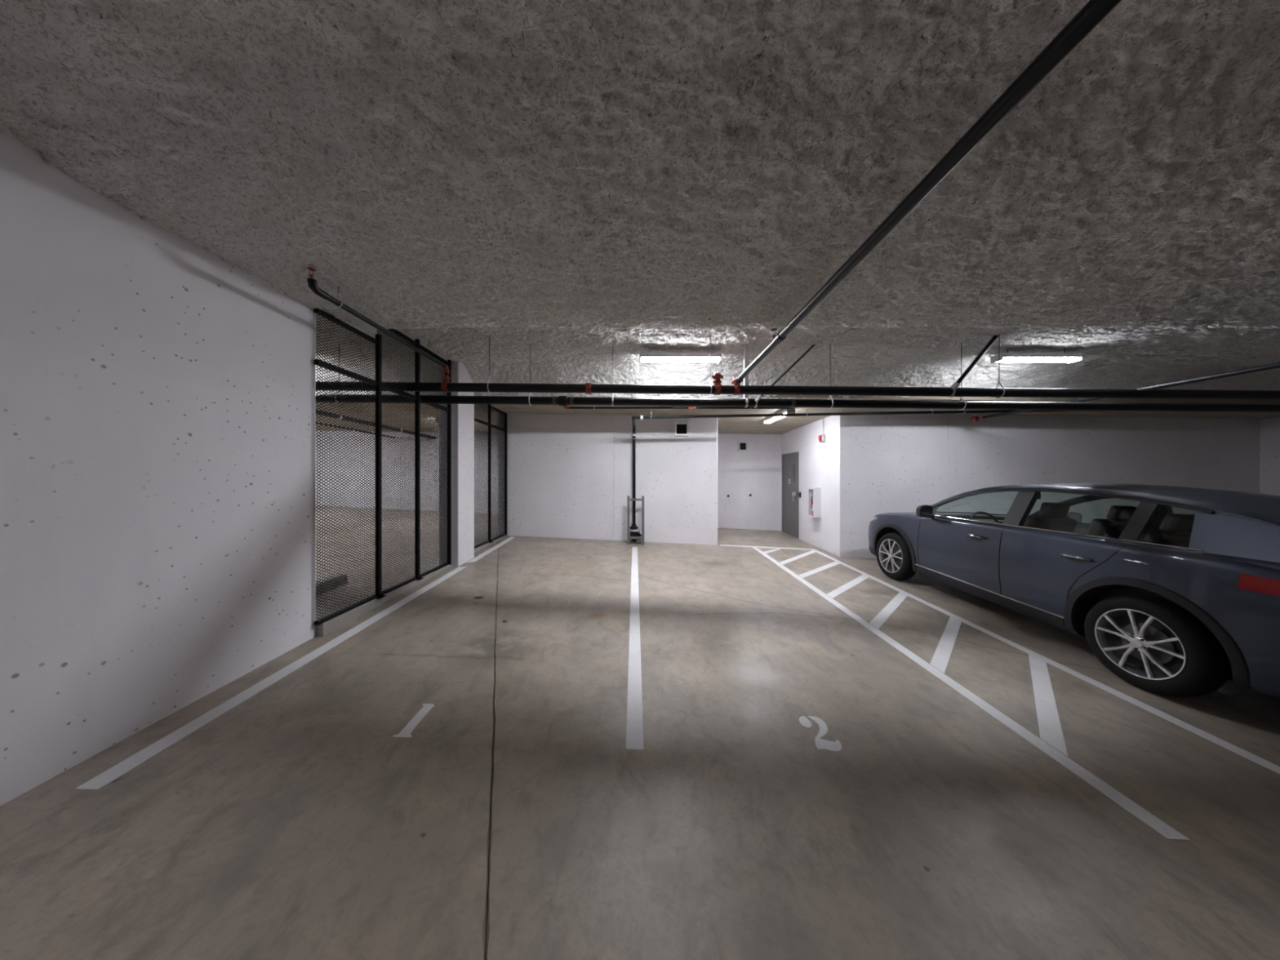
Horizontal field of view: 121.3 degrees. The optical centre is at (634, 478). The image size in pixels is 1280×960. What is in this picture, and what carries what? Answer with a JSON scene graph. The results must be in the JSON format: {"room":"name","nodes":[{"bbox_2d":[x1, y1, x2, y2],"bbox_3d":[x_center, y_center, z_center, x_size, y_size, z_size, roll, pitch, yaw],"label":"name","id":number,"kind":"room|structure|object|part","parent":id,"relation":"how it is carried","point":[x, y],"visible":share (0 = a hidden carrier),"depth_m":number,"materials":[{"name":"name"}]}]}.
{"room":"parking garage","nodes":[
{"label":"parking garage","id":0,"kind":"room"},
{"bbox_2d":[0,132,315,805],"bbox_3d":[-3.140,0.075,-2.900,0.620,4.149,12.200,0,0,0],"label":"wall","id":1,"kind":"structure","parent":0,"point":[157,393],"depth_m":2.02,"materials":[{"name":"white paint"}]},
{"bbox_2d":[315,431,497,513],"bbox_3d":[-7.730,-0.291,10.900,9.540,3.418,0.200,0,0,0],"label":"wall","id":2,"kind":"structure","parent":0,"point":[328,435],"depth_m":10.80,"materials":[{"name":"white paint"}]},
{"bbox_2d":[498,413,717,545],"bbox_3d":[-0.580,-0.127,9.300,4.760,3.746,3.000,0,0,0],"label":"wall","id":3,"kind":"structure","parent":0,"point":[570,476],"depth_m":7.80,"materials":[{"name":"white paint"}]},
{"bbox_2d":[674,422,688,435],"bbox_3d":[1.010,-1.066,7.770,0.303,0.295,0.060,0,0,0],"label":"air vent","id":4,"kind":"object","parent":3,"relation":"in","point":[681,428],"visible":1,"depth_m":7.74,"materials":[{"name":"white metal"}]},
{"bbox_3d":[0.878,-1.066,7.770,0.040,0.295,0.060,0,0,0],"label":"frame","id":5,"kind":"part","parent":4,"relation":"part of","materials":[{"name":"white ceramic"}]},
{"bbox_3d":[1.010,-1.193,7.770,0.223,0.040,0.060,0,0,0],"label":"frame","id":6,"kind":"part","parent":4,"relation":"part of","materials":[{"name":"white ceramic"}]},
{"bbox_3d":[1.010,-0.939,7.770,0.223,0.040,0.060,0,0,0],"label":"frame","id":7,"kind":"part","parent":4,"relation":"part of","materials":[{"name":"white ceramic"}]},
{"bbox_3d":[1.141,-1.066,7.770,0.040,0.295,0.060,0,0,0],"label":"frame","id":8,"kind":"part","parent":4,"relation":"part of","materials":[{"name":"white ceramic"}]},
{"bbox_2d":[626,409,1096,543],"bbox_3d":[6.063,0.012,7.213,12.476,2.753,1.175,0,0,0],"label":"riser pipe","id":9,"kind":"object","parent":3,"relation":"attached to","point":[633,528],"visible":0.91,"depth_m":6.65,"materials":[{"name":"metal"}]},
{"bbox_2d":[0,505,1279,959],"bbox_3d":[0.000,1.613,1.000,25.000,1.884,20.000,0,0,0],"label":"floor","id":10,"kind":"structure","parent":0,"point":[753,744],"depth_m":1.84,"materials":[{"name":"concrete"}]},
{"bbox_2d":[315,573,347,595],"bbox_3d":[-3.700,1.289,3.655,0.150,0.185,1.810,0,0,0],"label":"wheel stop","id":11,"kind":"object","parent":10,"relation":"on","point":[318,586],"visible":0.12,"depth_m":4.30,"materials":[{"name":"concrete"}]},
{"bbox_2d":[315,564,450,636],"bbox_3d":[-2.820,1.397,4.315,0.100,0.215,2.230,0,0,0],"label":"kerb","id":12,"kind":"object","parent":10,"relation":"on","point":[324,628],"visible":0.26,"depth_m":3.65,"materials":[{"name":"concrete"}]},
{"bbox_2d":[314,308,451,625],"bbox_3d":[-2.772,-0.245,4.293,0.095,3.070,2.256,0,0,0],"label":"mesh fence","id":13,"kind":"object","parent":12,"relation":"on","point":[377,382],"visible":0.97,"depth_m":3.89,"materials":[{"name":"black metal"}]},
{"bbox_3d":[-2.800,-1.478,3.538,0.040,0.035,0.745,0,0,0],"label":"rail","id":14,"kind":"part","parent":13,"relation":"part of","materials":[{"name":"black metal"}]},
{"bbox_3d":[-2.800,-1.025,3.538,0.040,0.046,0.745,0,0,0],"label":"rail","id":15,"kind":"part","parent":13,"relation":"part of","materials":[{"name":"black metal"}]},
{"bbox_3d":[-2.800,1.275,3.538,0.040,0.030,0.745,0,0,0],"label":"rail","id":16,"kind":"part","parent":13,"relation":"part of","materials":[{"name":"black metal"}]},
{"bbox_3d":[-2.783,-0.135,3.910,0.042,2.850,0.042,0,0,0],"label":"post","id":17,"kind":"part","parent":13,"relation":"part of","materials":[{"name":"black metal"}]},
{"bbox_3d":[-2.763,1.275,3.910,0.075,0.030,0.090,0,0,0],"label":"plate","id":18,"kind":"part","parent":13,"relation":"part of","materials":[{"name":"black metal"}]},
{"bbox_3d":[-2.800,-1.025,4.260,0.040,0.046,0.700,0,0,0],"label":"rail","id":19,"kind":"part","parent":13,"relation":"part of","materials":[{"name":"black metal"}]},
{"bbox_3d":[-2.800,1.275,4.260,0.040,0.030,0.700,0,0,0],"label":"rail","id":20,"kind":"part","parent":13,"relation":"part of","materials":[{"name":"black metal"}]},
{"bbox_3d":[-2.800,-1.718,4.260,0.040,0.035,0.700,0,0,0],"label":"rail","id":21,"kind":"part","parent":13,"relation":"part of","materials":[{"name":"black metal"}]},
{"bbox_3d":[-2.783,-0.245,4.610,0.042,3.070,0.042,0,0,0],"label":"post","id":22,"kind":"part","parent":13,"relation":"part of","materials":[{"name":"black metal"}]},
{"bbox_3d":[-2.800,-1.718,5.015,0.040,0.035,0.810,0,0,0],"label":"rail","id":23,"kind":"part","parent":13,"relation":"part of","materials":[{"name":"black metal"}]},
{"bbox_3d":[-2.800,-1.025,5.015,0.040,0.046,0.810,0,0,0],"label":"rail","id":24,"kind":"part","parent":13,"relation":"part of","materials":[{"name":"black metal"}]},
{"bbox_3d":[-2.800,1.275,5.015,0.040,0.030,0.810,0,0,0],"label":"rail","id":25,"kind":"part","parent":13,"relation":"part of","materials":[{"name":"black metal"}]},
{"bbox_3d":[-2.783,-0.245,5.400,0.042,3.070,0.042,0,0,0],"label":"post","id":26,"kind":"part","parent":13,"relation":"part of","materials":[{"name":"black metal"}]},
{"bbox_2d":[439,360,474,566],"bbox_3d":[-2.810,-0.236,5.700,0.300,3.527,0.540,0,0,0],"label":"column","id":27,"kind":"structure","parent":10,"relation":"on","point":[462,415],"depth_m":5.56,"materials":[{"name":"white paint"}]},
{"bbox_2d":[474,535,506,553],"bbox_3d":[-2.820,1.312,6.885,0.100,0.181,1.830,0,0,0],"label":"kerb","id":28,"kind":"object","parent":10,"relation":"on","point":[483,546],"visible":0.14,"depth_m":6.63,"materials":[{"name":"concrete"}]},
{"bbox_2d":[474,404,506,548],"bbox_3d":[-2.772,-0.114,6.888,0.095,2.672,1.816,0,0,0],"label":"mesh fence","id":29,"kind":"object","parent":28,"relation":"on","point":[489,424],"visible":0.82,"depth_m":6.92,"materials":[{"name":"black metal"}]},
{"bbox_3d":[-2.800,-1.030,6.440,0.040,0.046,0.920,0,0,0],"label":"rail","id":30,"kind":"part","parent":29,"relation":"part of","materials":[{"name":"black metal"}]},
{"bbox_3d":[-2.800,1.207,6.440,0.040,0.030,0.920,0,0,0],"label":"rail","id":31,"kind":"part","parent":29,"relation":"part of","materials":[{"name":"black metal"}]},
{"bbox_3d":[-2.783,-0.104,6.900,0.042,2.652,0.042,0,0,0],"label":"post","id":32,"kind":"part","parent":29,"relation":"part of","materials":[{"name":"black metal"}]},
{"bbox_3d":[-2.800,-1.393,7.345,0.040,0.035,0.890,0,0,0],"label":"rail","id":33,"kind":"part","parent":29,"relation":"part of","materials":[{"name":"black metal"}]},
{"bbox_3d":[-2.800,-1.030,7.345,0.040,0.046,0.890,0,0,0],"label":"rail","id":34,"kind":"part","parent":29,"relation":"part of","materials":[{"name":"black metal"}]},
{"bbox_3d":[-2.800,1.207,7.345,0.040,0.030,0.890,0,0,0],"label":"rail","id":35,"kind":"part","parent":29,"relation":"part of","materials":[{"name":"black metal"}]},
{"bbox_3d":[-2.783,-0.089,7.775,0.042,2.622,0.042,0,0,0],"label":"post","id":36,"kind":"part","parent":29,"relation":"part of","materials":[{"name":"black metal"}]},
{"bbox_2d":[626,496,644,545],"bbox_3d":[0.020,0.875,7.638,0.355,1.016,0.324,0,0,0],"label":"guard","id":37,"kind":"object","parent":10,"relation":"on","point":[628,537],"visible":1,"depth_m":7.48,"materials":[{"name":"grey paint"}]},
{"bbox_2d":[868,482,1279,697],"bbox_3d":[5.121,0.930,4.402,2.270,1.765,4.852,0,0,0],"label":"parked car","id":38,"kind":"object","parent":10,"relation":"on","point":[1170,603],"visible":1,"depth_m":3.08,"materials":[{"name":"blue metal"}]},
{"bbox_3d":[4.185,1.068,5.827,0.094,0.680,1.025,0,0,3],"label":"arch trim","id":39,"kind":"part","parent":38,"relation":"part of","materials":[{"name":"black plastic"}]},
{"bbox_2d":[915,504,933,518],"bbox_3d":[4.081,0.464,5.102,0.184,0.192,0.130,3,2,0],"label":"mirror","id":40,"kind":"object","parent":38,"relation":"attached to","point":[925,511],"depth_m":5.04,"materials":[{"name":"black plastic"}]},
{"bbox_2d":[920,505,932,518],"bbox_3d":[4.081,0.467,5.039,0.167,0.173,0.001,3,2,0],"label":"mirror glass","id":41,"kind":"object","parent":38,"relation":"attached to","point":[926,511],"depth_m":5.04,"materials":[{"name":"black mirror"}]},
{"bbox_3d":[4.267,0.451,5.194,0.051,0.170,0.212,3,2,0],"label":"mirror panel","id":42,"kind":"part","parent":38,"relation":"part of","materials":[{"name":"black plastic"}]},
{"bbox_3d":[4.140,0.701,4.376,0.050,0.036,0.240,3,2,0],"label":"door handle","id":43,"kind":"part","parent":38,"relation":"part of","materials":[{"name":"silver metal"}]},
{"bbox_2d":[971,537,982,541],"bbox_3d":[4.157,0.743,4.377,0.004,0.037,0.148,3,2,0],"label":"door handle","id":44,"kind":"object","parent":38,"relation":"on","point":[973,539],"depth_m":4.38,"materials":[{"name":"silver metal"}]},
{"bbox_3d":[4.154,1.308,4.414,0.024,0.024,1.876,3,2,0],"label":"sill trim","id":45,"kind":"part","parent":38,"relation":"part of","materials":[{"name":"silver metal"}]},
{"bbox_3d":[4.721,0.778,4.398,0.551,0.708,0.704,3,2,0],"label":"seat","id":46,"kind":"part","parent":38,"relation":"part of","materials":[{"name":"black leather"}]},
{"bbox_3d":[5.892,0.404,3.767,0.211,0.552,3.309,0,0,0],"label":"roof rail","id":47,"kind":"part","parent":38,"relation":"part of","materials":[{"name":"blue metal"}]},
{"bbox_3d":[4.243,0.531,3.972,0.054,0.086,2.534,3,2,0],"label":"belt trim","id":48,"kind":"part","parent":38,"relation":"part of","materials":[{"name":"silver metal"}]},
{"bbox_2d":[1066,511,1081,521],"bbox_3d":[6.167,0.565,5.106,0.184,0.192,0.130,3,2,0],"label":"mirror","id":49,"kind":"object","parent":38,"relation":"attached to","point":[1076,516],"depth_m":5.04,"materials":[{"name":"black plastic"}]},
{"bbox_2d":[1069,512,1080,522],"bbox_3d":[6.167,0.567,5.043,0.167,0.173,0.001,3,2,0],"label":"mirror glass","id":50,"kind":"object","parent":38,"relation":"attached to","point":[1077,517],"depth_m":5.04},
{"bbox_3d":[4.129,0.738,3.380,0.051,0.034,0.240,3,2,0],"label":"door handle","id":51,"kind":"part","parent":38,"relation":"part of","materials":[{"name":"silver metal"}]},
{"bbox_2d":[1066,557,1085,564],"bbox_3d":[4.146,0.779,3.382,0.004,0.037,0.148,3,2,0],"label":"door handle","id":52,"kind":"object","parent":38,"relation":"on","point":[1069,561],"depth_m":3.39,"materials":[{"name":"metal"}]},
{"bbox_3d":[4.373,0.335,3.758,0.237,0.540,3.310,3,2,0],"label":"roof rail","id":53,"kind":"part","parent":38,"relation":"part of","materials":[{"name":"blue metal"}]},
{"bbox_3d":[4.239,0.572,3.820,0.075,0.152,2.968,3,2,0],"label":"belt moulding","id":54,"kind":"part","parent":38,"relation":"part of","materials":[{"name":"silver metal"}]},
{"bbox_3d":[5.504,0.814,4.399,0.551,0.708,0.704,3,2,0],"label":"seat","id":55,"kind":"part","parent":38,"relation":"part of","materials":[{"name":"black leather"}]},
{"bbox_3d":[5.142,0.186,3.498,1.470,0.241,2.268,3,2,0],"label":"roof panel","id":56,"kind":"part","parent":38,"relation":"part of","materials":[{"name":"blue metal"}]},
{"bbox_3d":[4.166,1.171,2.967,0.101,0.678,1.024,0,0,-1],"label":"arch trim","id":57,"kind":"part","parent":38,"relation":"part of","materials":[{"name":"black plastic"}]},
{"bbox_3d":[4.721,0.813,3.444,0.551,0.708,0.704,3,2,0],"label":"seat","id":58,"kind":"part","parent":38,"relation":"part of","materials":[{"name":"black leather"}]},
{"bbox_2d":[1236,573,1279,596],"bbox_3d":[4.250,0.721,2.274,0.081,0.128,0.472,0,0,-23],"label":"tail lamp","id":59,"kind":"object","parent":38,"relation":"attached to","point":[1256,584],"depth_m":2.42,"materials":[{"name":"red plastic"}]},
{"bbox_2d":[0,0,1279,399],"bbox_3d":[0.000,-1.578,-1.418,25.200,0.505,15.164,0,0,0],"label":"ceiling","id":60,"kind":"structure","parent":0,"point":[571,180],"depth_m":1.77,"materials":[{"name":"grey concrete"}]},
{"bbox_2d":[334,344,342,403],"bbox_3d":[-3.909,-1.395,4.760,0.021,0.809,0.130,0,0,0],"label":"hanger","id":61,"kind":"object","parent":60,"relation":"hanging from","point":[339,344],"visible":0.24,"depth_m":4.76,"materials":[{"name":"metal"}]},
{"bbox_2d":[334,285,342,307],"bbox_3d":[-2.330,-1.432,2.830,0.063,0.176,0.024,0,0,0],"label":"hanger","id":62,"kind":"object","parent":60,"relation":"hanging from","point":[338,295],"visible":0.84,"depth_m":2.83,"materials":[{"name":"metal"}]},
{"bbox_2d":[306,266,450,392],"bbox_3d":[-2.330,-1.287,3.541,0.098,0.445,1.944,0,0,0],"label":"pipe","id":63,"kind":"object","parent":62,"relation":"hanging from","point":[312,283],"visible":0.98,"depth_m":3.19,"materials":[{"name":"metal"}]},
{"bbox_2d":[487,334,491,393],"bbox_3d":[-1.795,-1.428,4.450,0.021,0.744,0.132,0,0,0],"label":"hanger","id":64,"kind":"object","parent":60,"relation":"hanging from","point":[489,376],"visible":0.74,"depth_m":4.44,"materials":[{"name":"metal"}]},
{"bbox_3d":[-1.795,-1.516,4.450,0.010,0.568,0.011,0,0,0],"label":"rod","id":65,"kind":"part","parent":64,"relation":"part of","materials":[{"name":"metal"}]},
{"bbox_2d":[315,372,1279,399],"bbox_3d":[0.250,-1.121,4.450,23.501,0.368,0.194,0,0,0],"label":"pipe","id":66,"kind":"object","parent":64,"relation":"hanging from","point":[717,388],"visible":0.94,"depth_m":4.40,"materials":[{"name":"black metal"}]},
{"bbox_2d":[711,372,723,383],"bbox_3d":[1.019,-1.243,4.450,0.130,0.125,0.110,0,0,38],"label":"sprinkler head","id":67,"kind":"object","parent":66,"relation":"attached to","point":[716,376],"depth_m":4.42,"materials":[{"name":"red metal"}]},
{"bbox_2d":[731,0,1121,384],"bbox_3d":[1.256,-1.277,0.757,0.125,0.267,7.515,0,0,0],"label":"pipe","id":68,"kind":"object","parent":66,"relation":"attached to","point":[1094,11],"visible":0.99,"depth_m":1.31,"materials":[{"name":"metal"}]},
{"bbox_2d":[969,362,1279,422],"bbox_3d":[6.462,-1.189,3.627,0.110,0.232,6.555,0,0,0],"label":"pipe","id":69,"kind":"object","parent":66,"relation":"attached to","point":[974,419],"visible":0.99,"depth_m":4.22,"materials":[{"name":"metal"}]},
{"bbox_2d":[528,343,531,405],"bbox_3d":[-1.380,-1.382,4.760,0.021,0.836,0.130,0,0,0],"label":"hanger","id":70,"kind":"object","parent":60,"relation":"hanging from","point":[530,344],"visible":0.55,"depth_m":4.75,"materials":[{"name":"metal"}]},
{"bbox_3d":[-1.380,-1.468,4.760,0.010,0.663,0.011,0,0,0],"label":"rod","id":71,"kind":"part","parent":70,"relation":"part of","materials":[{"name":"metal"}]},
{"bbox_2d":[612,345,613,406],"bbox_3d":[-0.291,-1.376,4.760,0.021,0.847,0.130,0,0,0],"label":"hanger","id":72,"kind":"object","parent":60,"relation":"hanging from","point":[612,345],"visible":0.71,"depth_m":4.75,"materials":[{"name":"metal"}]},
{"bbox_3d":[-0.291,-1.463,4.760,0.010,0.674,0.011,0,0,0],"label":"rod","id":73,"kind":"part","parent":72,"relation":"part of","materials":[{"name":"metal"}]},
{"bbox_2d":[640,346,721,363],"bbox_3d":[0.620,-1.700,4.930,1.100,0.201,0.166,0,0,0],"label":"ceiling light","id":74,"kind":"object","parent":60,"relation":"attached to","point":[651,357],"visible":0.96,"depth_m":4.85,"materials":[{"name":"white plastic"}]},
{"bbox_2d":[709,335,711,395],"bbox_3d":[0.934,-1.415,4.450,0.021,0.770,0.132,0,0,0],"label":"hanger","id":75,"kind":"object","parent":60,"relation":"hanging from","point":[710,335],"visible":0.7,"depth_m":4.45,"materials":[{"name":"metal"}]},
{"bbox_3d":[0.934,-1.503,4.450,0.010,0.594,0.011,0,0,0],"label":"rod","id":76,"kind":"part","parent":75,"relation":"part of","materials":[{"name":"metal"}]},
{"bbox_2d":[743,343,748,407],"bbox_3d":[1.470,-1.370,4.760,0.052,0.860,0.120,0,0,0],"label":"hanger","id":77,"kind":"object","parent":60,"relation":"hanging from","point":[745,345],"visible":0.65,"depth_m":4.74,"materials":[{"name":"metal"}]},
{"bbox_2d":[754,344,815,407],"bbox_3d":[2.002,-1.372,4.755,0.865,0.871,0.135,0,0,0],"label":"brace","id":78,"kind":"object","parent":60,"relation":"attached to","point":[759,397],"visible":0.63,"depth_m":4.72,"materials":[{"name":"metal"}]},
{"bbox_2d":[828,344,833,408],"bbox_3d":[2.586,-1.361,4.760,0.021,0.877,0.130,0,0,0],"label":"hanger","id":79,"kind":"object","parent":60,"relation":"hanging from","point":[830,344],"visible":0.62,"depth_m":4.75,"materials":[{"name":"metal"}]},
{"bbox_3d":[2.586,-1.448,4.760,0.010,0.705,0.011,0,0,0],"label":"rod","id":80,"kind":"part","parent":79,"relation":"part of","materials":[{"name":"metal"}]},
{"bbox_2d":[958,344,966,409],"bbox_3d":[4.321,-1.352,4.760,0.021,0.896,0.130,0,0,0],"label":"hanger","id":81,"kind":"object","parent":60,"relation":"hanging from","point":[961,344],"visible":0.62,"depth_m":4.75,"materials":[{"name":"metal"}]},
{"bbox_3d":[4.321,-1.439,4.760,0.010,0.723,0.011,0,0,0],"label":"rod","id":82,"kind":"part","parent":81,"relation":"part of","materials":[{"name":"metal"}]},
{"bbox_2d":[948,333,999,397],"bbox_3d":[4.187,-1.395,4.449,0.633,0.777,0.126,0,0,0],"label":"brace","id":83,"kind":"object","parent":60,"relation":"attached to","point":[955,385],"visible":0.76,"depth_m":4.42,"materials":[{"name":"metal"}]},
{"bbox_2d":[995,336,1004,397],"bbox_3d":[4.504,-1.398,4.450,0.021,0.804,0.132,0,0,0],"label":"hanger","id":84,"kind":"object","parent":60,"relation":"hanging from","point":[998,381],"visible":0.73,"depth_m":4.44,"materials":[{"name":"metal"}]},
{"bbox_3d":[4.504,-1.486,4.450,0.010,0.628,0.011,0,0,0],"label":"rod","id":85,"kind":"part","parent":84,"relation":"part of","materials":[{"name":"metal"}]},
{"bbox_2d":[990,348,1083,363],"bbox_3d":[5.550,-1.707,4.980,1.100,0.186,0.166,0,0,0],"label":"ceiling light","id":86,"kind":"object","parent":60,"relation":"attached to","point":[1069,357],"visible":0.96,"depth_m":4.91,"materials":[{"name":"white plastic"}]},
{"bbox_2d":[717,433,781,530],"bbox_3d":[3.000,-0.114,10.248,2.400,3.772,0.304,0,0,0],"label":"wall","id":87,"kind":"structure","parent":0,"point":[749,482],"depth_m":10.10,"materials":[{"name":"white paint"}]},
{"bbox_2d":[737,441,747,451],"bbox_3d":[3.024,-0.898,10.070,0.258,0.269,0.060,0,0,0],"label":"air vent","id":88,"kind":"object","parent":87,"relation":"in","point":[742,446],"visible":1,"depth_m":10.05,"materials":[{"name":"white metal"}]},
{"bbox_3d":[2.915,-0.898,10.070,0.040,0.269,0.060,0,0,0],"label":"frame","id":89,"kind":"part","parent":88,"relation":"part of","materials":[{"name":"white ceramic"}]},
{"bbox_2d":[315,394,1279,434],"bbox_3d":[0.000,-1.526,8.550,25.200,0.908,4.900,0,0,0],"label":"ceiling","id":90,"kind":"structure","parent":0,"point":[752,425],"depth_m":7.15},
{"bbox_2d":[315,422,395,438],"bbox_3d":[-7.200,-1.362,8.550,0.060,0.317,4.500,0,0,0],"label":"pipe","id":91,"kind":"object","parent":90,"relation":"attached to","point":[316,422],"visible":0.23,"depth_m":9.13,"materials":[{"name":"black metal"}]},
{"bbox_2d":[315,406,435,439],"bbox_3d":[-6.000,-1.333,8.550,0.106,0.336,4.501,0,0,0],"label":"pipe","id":92,"kind":"object","parent":90,"relation":"attached to","point":[321,411],"visible":0.37,"depth_m":7.67,"materials":[{"name":"black metal"}]},
{"bbox_2d":[563,405,794,409],"bbox_3d":[0.788,-1.325,6.543,4.202,0.143,0.076,0,0,0],"label":"pipe","id":93,"kind":"object","parent":90,"relation":"attached to","point":[566,407],"visible":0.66,"depth_m":6.53,"materials":[{"name":"metal"}]},
{"bbox_2d":[764,408,795,423],"bbox_3d":[2.970,-1.291,7.450,0.166,0.121,1.220,0,0,0],"label":"ceiling light","id":94,"kind":"object","parent":90,"relation":"attached to","point":[769,420],"visible":0.84,"depth_m":7.36,"materials":[{"name":"white plastic"}]},
{"bbox_2d":[315,394,1279,412],"bbox_3d":[0.250,-1.012,4.760,23.501,0.353,0.134,0,0,0],"label":"pipe","id":95,"kind":"object","parent":90,"relation":"attached to","point":[433,399],"visible":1,"depth_m":4.71,"materials":[{"name":"black metal"}]},
{"bbox_2d":[781,413,1259,559],"bbox_3d":[8.300,0.130,8.800,8.400,4.261,3.200,0,0,0],"label":"wall","id":96,"kind":"structure","parent":0,"point":[866,466],"depth_m":7.20,"materials":[{"name":"white paint"}]},
{"bbox_2d":[782,451,799,538],"bbox_3d":[4.085,0.444,9.500,0.131,2.228,1.010,0,0,0],"label":"door","id":97,"kind":"structure","parent":96,"relation":"in","point":[790,461],"depth_m":9.48,"materials":[{"name":"grey metal"}]},
{"bbox_2d":[808,487,821,517],"bbox_3d":[4.019,0.530,8.054,0.161,0.660,0.272,0,0,0],"label":"fire extinguisher cabinet","id":98,"kind":"object","parent":96,"relation":"attached to","point":[816,491],"visible":0.98,"depth_m":7.92,"materials":[{"name":"white metal"}]},
{"bbox_3d":[3.942,0.530,8.175,0.006,0.660,0.030,0,0,0],"label":"trim","id":99,"kind":"part","parent":98,"relation":"part of","materials":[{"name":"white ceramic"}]},
{"bbox_3d":[4.022,0.530,8.184,0.155,0.660,0.012,0,0,0],"label":"panel","id":100,"kind":"part","parent":98,"relation":"part of","materials":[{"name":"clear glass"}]},
{"bbox_2d":[811,493,813,515],"bbox_3d":[4.010,0.594,8.065,0.110,0.508,0.138,0,0,-45],"label":"fire extinguisher","id":101,"kind":"object","parent":98,"relation":"in","point":[811,493],"visible":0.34,"depth_m":8.05,"materials":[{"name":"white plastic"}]},
{"bbox_3d":[3.942,0.530,7.934,0.006,0.660,0.032,0,0,0],"label":"trim","id":102,"kind":"part","parent":98,"relation":"part of","materials":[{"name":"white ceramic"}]},
{"bbox_3d":[4.022,0.530,7.926,0.155,0.660,0.012,0,0,0],"label":"panel","id":103,"kind":"part","parent":98,"relation":"part of","materials":[{"name":"white metal"}]},
{"bbox_2d":[818,417,825,442],"bbox_3d":[4.060,-1.044,7.812,0.080,0.518,0.165,0,0,0],"label":"fire alarm strobe","id":104,"kind":"object","parent":96,"relation":"attached to","point":[821,437],"visible":1,"depth_m":7.78,"materials":[{"name":"white plastic"}]},
{"bbox_2d":[1259,417,1279,495],"bbox_3d":[12.600,0.432,1.000,0.200,4.864,20.000,0,0,0],"label":"wall","id":105,"kind":"structure","parent":0,"point":[1269,428],"depth_m":7.09,"materials":[{"name":"white paint"}]}
]}

